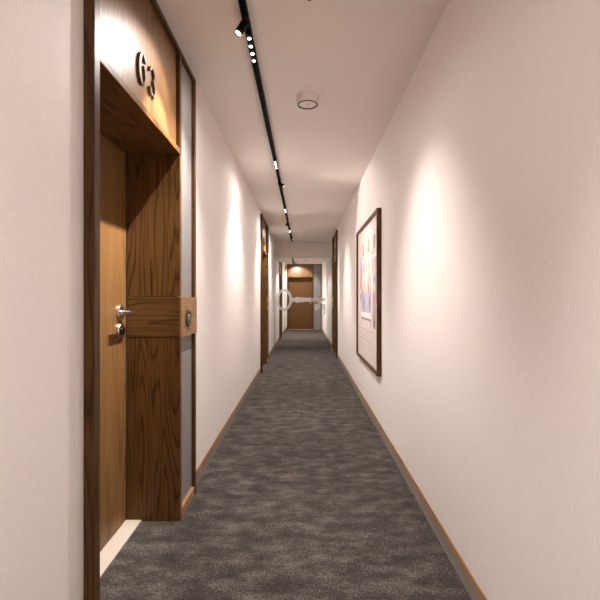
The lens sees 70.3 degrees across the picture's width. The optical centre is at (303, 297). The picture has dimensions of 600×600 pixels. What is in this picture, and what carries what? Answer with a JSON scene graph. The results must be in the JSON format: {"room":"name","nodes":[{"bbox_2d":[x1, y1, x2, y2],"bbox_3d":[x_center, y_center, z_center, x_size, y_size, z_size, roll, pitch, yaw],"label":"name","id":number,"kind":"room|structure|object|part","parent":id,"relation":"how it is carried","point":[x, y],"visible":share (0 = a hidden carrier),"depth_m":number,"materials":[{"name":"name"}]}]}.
{"room":"hotel corridor","nodes":[
{"label":"hotel corridor","id":0,"kind":"room"},
{"bbox_2d":[0,0,284,599],"bbox_3d":[-0.885,-0.091,6.539,0.366,2.623,19.422,0,0,0],"label":"wall","id":1,"kind":"structure","parent":0,"point":[41,41],"depth_m":1.21,"materials":[{"name":"paint"}]},
{"bbox_2d":[83,0,196,599],"bbox_3d":[-0.853,-0.072,2.020,0.380,2.594,1.325,0,0,0],"label":"door","id":2,"kind":"structure","parent":1,"relation":"in","point":[140,299],"depth_m":2.25,"materials":[{"name":"brown wood"}]},
{"bbox_3d":[-0.943,0.078,2.245,0.057,0.083,0.083,0,0,0],"label":"handle","id":3,"kind":"part","parent":2,"relation":"part of","materials":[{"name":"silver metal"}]},
{"bbox_3d":[-0.946,1.219,1.864,0.120,0.012,0.934,0,0,0],"label":"sill","id":4,"kind":"part","parent":2,"relation":"part of","materials":[{"name":"beige wood"}]},
{"bbox_3d":[-0.912,0.078,2.188,0.017,0.018,0.142,0,0,0],"label":"lever","id":5,"kind":"part","parent":2,"relation":"part of","materials":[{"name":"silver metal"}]},
{"bbox_3d":[-0.779,-1.081,1.864,0.161,0.527,0.934,0,0,0],"label":"number panel","id":6,"kind":"part","parent":2,"relation":"part of","materials":[{"name":"brown wood"}]},
{"bbox_3d":[-0.860,-0.398,2.347,0.366,0.781,0.032,0,0,0],"label":"reveal panel","id":7,"kind":"part","parent":2,"relation":"part of","materials":[{"name":"brown wood"}]},
{"bbox_3d":[-0.860,0.719,2.347,0.366,1.003,0.032,0,0,0],"label":"reveal panel","id":8,"kind":"part","parent":2,"relation":"part of","materials":[{"name":"brown wood"}]},
{"bbox_3d":[-0.860,-1.357,2.038,0.366,0.024,1.282,0,0,0],"label":"head rail","id":9,"kind":"part","parent":2,"relation":"part of","materials":[{"name":"brown wood"}]},
{"bbox_3d":[-0.860,-1.066,2.347,0.366,0.556,0.032,0,0,0],"label":"panel post","id":10,"kind":"part","parent":2,"relation":"part of","materials":[{"name":"brown wood"}]},
{"bbox_3d":[-0.870,-0.088,2.502,0.346,2.513,0.278,0,0,0],"label":"panel","id":11,"kind":"part","parent":2,"relation":"part of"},
{"bbox_3d":[-0.860,1.194,2.502,0.366,0.051,0.278,0,0,0],"label":"rail","id":12,"kind":"part","parent":2,"relation":"part of","materials":[{"name":"brown wood"}]},
{"bbox_3d":[-0.669,0.116,2.477,0.010,0.100,0.100,0,0,0],"label":"bell plate","id":13,"kind":"part","parent":2,"relation":"part of","materials":[{"name":"grey metal"}]},
{"bbox_3d":[-0.860,-0.062,2.660,0.366,2.564,0.038,0,0,0],"label":"post","id":14,"kind":"part","parent":2,"relation":"part of","materials":[{"name":"brown wood"}]},
{"bbox_2d":[196,329,284,485],"bbox_3d":[-0.699,1.171,6.527,0.006,0.099,19.398,0,0,0],"label":"baseboard","id":15,"kind":"structure","parent":1,"relation":"attached to","point":[200,470],"depth_m":3.74,"materials":[{"name":"brown wood"}]},
{"bbox_2d":[260,214,268,372],"bbox_3d":[-0.853,-0.072,7.565,0.380,2.594,1.325,0,0,0],"label":"door","id":16,"kind":"structure","parent":1,"relation":"in","point":[264,229],"depth_m":7.88,"materials":[{"name":"brown wood"}]},
{"bbox_3d":[-0.779,-1.081,7.409,0.161,0.527,0.934,0,0,0],"label":"number panel","id":17,"kind":"part","parent":16,"relation":"part of","materials":[{"name":"brown wood"}]},
{"bbox_3d":[-0.860,-0.398,7.892,0.366,0.781,0.032,0,0,0],"label":"reveal panel","id":18,"kind":"part","parent":16,"relation":"part of","materials":[{"name":"brown wood"}]},
{"bbox_3d":[-0.860,0.719,7.892,0.366,1.003,0.032,0,0,0],"label":"reveal panel","id":19,"kind":"part","parent":16,"relation":"part of","materials":[{"name":"brown wood"}]},
{"bbox_3d":[-0.860,-0.062,8.205,0.366,2.564,0.038,0,0,0],"label":"post","id":20,"kind":"part","parent":16,"relation":"part of","materials":[{"name":"brown wood"}]},
{"bbox_2d":[279,262,282,340],"bbox_3d":[-0.853,-0.031,12.872,0.380,2.512,1.325,0,0,0],"label":"door","id":21,"kind":"structure","parent":1,"relation":"in","point":[280,263],"depth_m":13.19,"materials":[{"name":"brown wood"}]},
{"bbox_3d":[-0.860,-0.398,13.199,0.366,0.781,0.032,0,0,0],"label":"reveal panel","id":22,"kind":"part","parent":21,"relation":"part of","materials":[{"name":"brown wood"}]},
{"bbox_3d":[-0.860,0.719,13.199,0.366,1.003,0.032,0,0,0],"label":"reveal panel","id":23,"kind":"part","parent":21,"relation":"part of","materials":[{"name":"brown wood"}]},
{"bbox_2d":[100,330,471,599],"bbox_3d":[-0.006,1.250,6.686,2.013,0.061,19.715,0,0,0],"label":"floor","id":24,"kind":"structure","parent":0,"point":[302,497],"depth_m":2.36,"materials":[{"name":"carpet"}]},
{"bbox_2d":[285,264,286,329],"bbox_3d":[-0.009,-0.091,16.409,2.118,2.623,0.366,0,0,0],"label":"wall","id":25,"kind":"structure","parent":0,"point":[285,264],"depth_m":16.23,"materials":[{"name":"paint"}]},
{"bbox_2d":[287,264,321,329],"bbox_3d":[0.032,-0.031,16.378,1.325,2.512,0.380,0,0,0],"label":"door","id":26,"kind":"structure","parent":25,"relation":"in","point":[303,280],"depth_m":16.49,"materials":[{"name":"brown wood"}]},
{"bbox_3d":[-0.124,-1.040,16.304,0.934,0.445,0.161,0,0,0],"label":"number panel","id":27,"kind":"part","parent":26,"relation":"part of","materials":[{"name":"brown wood"}]},
{"bbox_3d":[0.049,-1.275,16.385,1.282,0.024,0.366,0,0,0],"label":"head rail","id":28,"kind":"part","parent":26,"relation":"part of","materials":[{"name":"brown wood"}]},
{"bbox_3d":[0.514,-0.047,16.394,0.278,2.432,0.346,0,0,0],"label":"panel","id":29,"kind":"part","parent":26,"relation":"part of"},
{"bbox_3d":[0.672,-0.021,16.385,0.038,2.483,0.366,0,0,0],"label":"post","id":30,"kind":"part","parent":26,"relation":"part of","materials":[{"name":"brown wood"}]},
{"bbox_2d":[156,0,448,263],"bbox_3d":[0.000,-1.386,6.771,2.440,0.181,19.886,0,0,0],"label":"ceiling","id":31,"kind":"structure","parent":0,"point":[360,57],"depth_m":2.75,"materials":[{"name":"white paint"}]},
{"bbox_2d":[238,0,292,241],"bbox_3d":[-0.288,-1.389,3.782,0.033,0.028,13.186,0,0,0],"label":"track","id":32,"kind":"object","parent":31,"relation":"attached to","point":[242,3],"visible":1,"depth_m":2.95,"materials":[{"name":"black metal"}]},
{"bbox_2d":[235,13,248,36],"bbox_3d":[-0.308,-1.344,2.117,0.067,0.094,0.073,0,0,0],"label":"spotlight","id":33,"kind":"object","parent":32,"relation":"attached to","point":[243,25],"visible":1,"depth_m":2.10,"materials":[{"name":"black metal"}]},
{"bbox_2d":[246,31,255,63],"bbox_3d":[-0.288,-1.380,2.357,0.022,0.022,0.281,0,0,0],"label":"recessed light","id":34,"kind":"object","parent":32,"relation":"attached to","point":[248,33],"visible":0.94,"depth_m":2.32,"materials":[{"name":"black metal"}]},
{"bbox_2d":[278,179,284,187],"bbox_3d":[-0.265,-1.345,5.026,0.084,0.092,0.073,0,0,0],"label":"spotlight","id":35,"kind":"object","parent":32,"relation":"attached to","point":[282,185],"visible":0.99,"depth_m":5.01,"materials":[{"name":"black metal"}]},
{"bbox_2d":[276,242,330,261],"bbox_3d":[-0.009,-1.225,11.370,1.435,0.405,1.464,0,0,0],"label":"beam","id":36,"kind":"structure","parent":31,"relation":"attached to","point":[285,251],"depth_m":10.64,"materials":[{"name":"white paint"}]},
{"bbox_2d":[276,289,325,314],"bbox_3d":[-0.009,0.097,10.715,1.380,2.236,0.010,0,0,0],"label":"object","id":37,"kind":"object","parent":36,"relation":"attached to","point":[296,299],"depth_m":10.71,"materials":[{"name":"white"}]},
{"bbox_2d":[296,92,318,109],"bbox_3d":[0.028,-1.375,2.977,0.161,0.056,0.161,0,0,0],"label":"ceiling detector","id":38,"kind":"object","parent":31,"relation":"attached to","point":[305,100],"visible":1,"depth_m":2.93,"materials":[{"name":"white plastic"}]},
{"bbox_2d":[322,0,599,599],"bbox_3d":[0.867,-0.091,6.539,0.366,2.623,19.422,0,0,0],"label":"wall","id":39,"kind":"structure","parent":0,"point":[483,176],"depth_m":1.51,"materials":[{"name":"paint"}]},
{"bbox_2d":[332,230,337,358],"bbox_3d":[0.835,-0.072,9.212,0.380,2.594,1.325,0,0,0],"label":"door","id":40,"kind":"structure","parent":39,"relation":"in","point":[335,237],"depth_m":9.52,"materials":[{"name":"brown wood"}]},
{"bbox_3d":[0.842,-0.062,9.852,0.366,2.564,0.038,0,0,0],"label":"post","id":41,"kind":"part","parent":40,"relation":"part of","materials":[{"name":"brown wood"}]},
{"bbox_3d":[0.842,-0.398,9.539,0.366,0.781,0.032,0,0,0],"label":"reveal panel","id":42,"kind":"part","parent":40,"relation":"part of","materials":[{"name":"brown wood"}]},
{"bbox_3d":[0.842,0.719,9.539,0.366,1.003,0.032,0,0,0],"label":"reveal panel","id":43,"kind":"part","parent":40,"relation":"part of","materials":[{"name":"brown wood"}]},
{"bbox_3d":[0.761,-1.081,9.056,0.161,0.527,0.934,0,0,0],"label":"number panel","id":44,"kind":"part","parent":40,"relation":"part of","materials":[{"name":"brown wood"}]},
{"bbox_2d":[356,208,380,375],"bbox_3d":[0.664,-0.053,4.484,0.040,1.485,1.476,0,0,0],"label":"framed picture","id":45,"kind":"object","parent":39,"relation":"attached to","point":[368,237],"visible":1,"depth_m":4.30,"materials":[{"name":"paper"}]},
{"bbox_3d":[0.664,-0.053,5.207,0.040,1.485,0.029,0,0,0],"label":"frame","id":46,"kind":"part","parent":45,"relation":"part of","materials":[{"name":"brown wood"}]},
{"bbox_3d":[0.664,-0.781,4.484,0.040,0.029,1.418,0,0,0],"label":"frame rail","id":47,"kind":"part","parent":45,"relation":"part of","materials":[{"name":"brown wood"}]},
{"bbox_3d":[0.664,0.675,4.484,0.040,0.029,1.418,0,0,0],"label":"frame rail","id":48,"kind":"part","parent":45,"relation":"part of","materials":[{"name":"brown wood"}]},
{"bbox_2d":[358,215,375,368],"bbox_3d":[0.664,-0.053,4.484,0.001,1.426,1.418,0,0,0],"label":"print","id":49,"kind":"object","parent":45,"relation":"attached to","point":[367,237],"depth_m":4.44},
{"bbox_3d":[0.664,-0.053,3.760,0.040,1.485,0.029,0,0,0],"label":"frame","id":50,"kind":"part","parent":45,"relation":"part of","materials":[{"name":"brown wood"}]},
{"bbox_2d":[322,329,486,599],"bbox_3d":[0.681,1.171,6.527,0.006,0.099,19.398,0,0,0],"label":"baseboard","id":51,"kind":"structure","parent":39,"relation":"attached to","point":[466,577],"depth_m":2.30,"materials":[{"name":"brown wood"}]}
]}

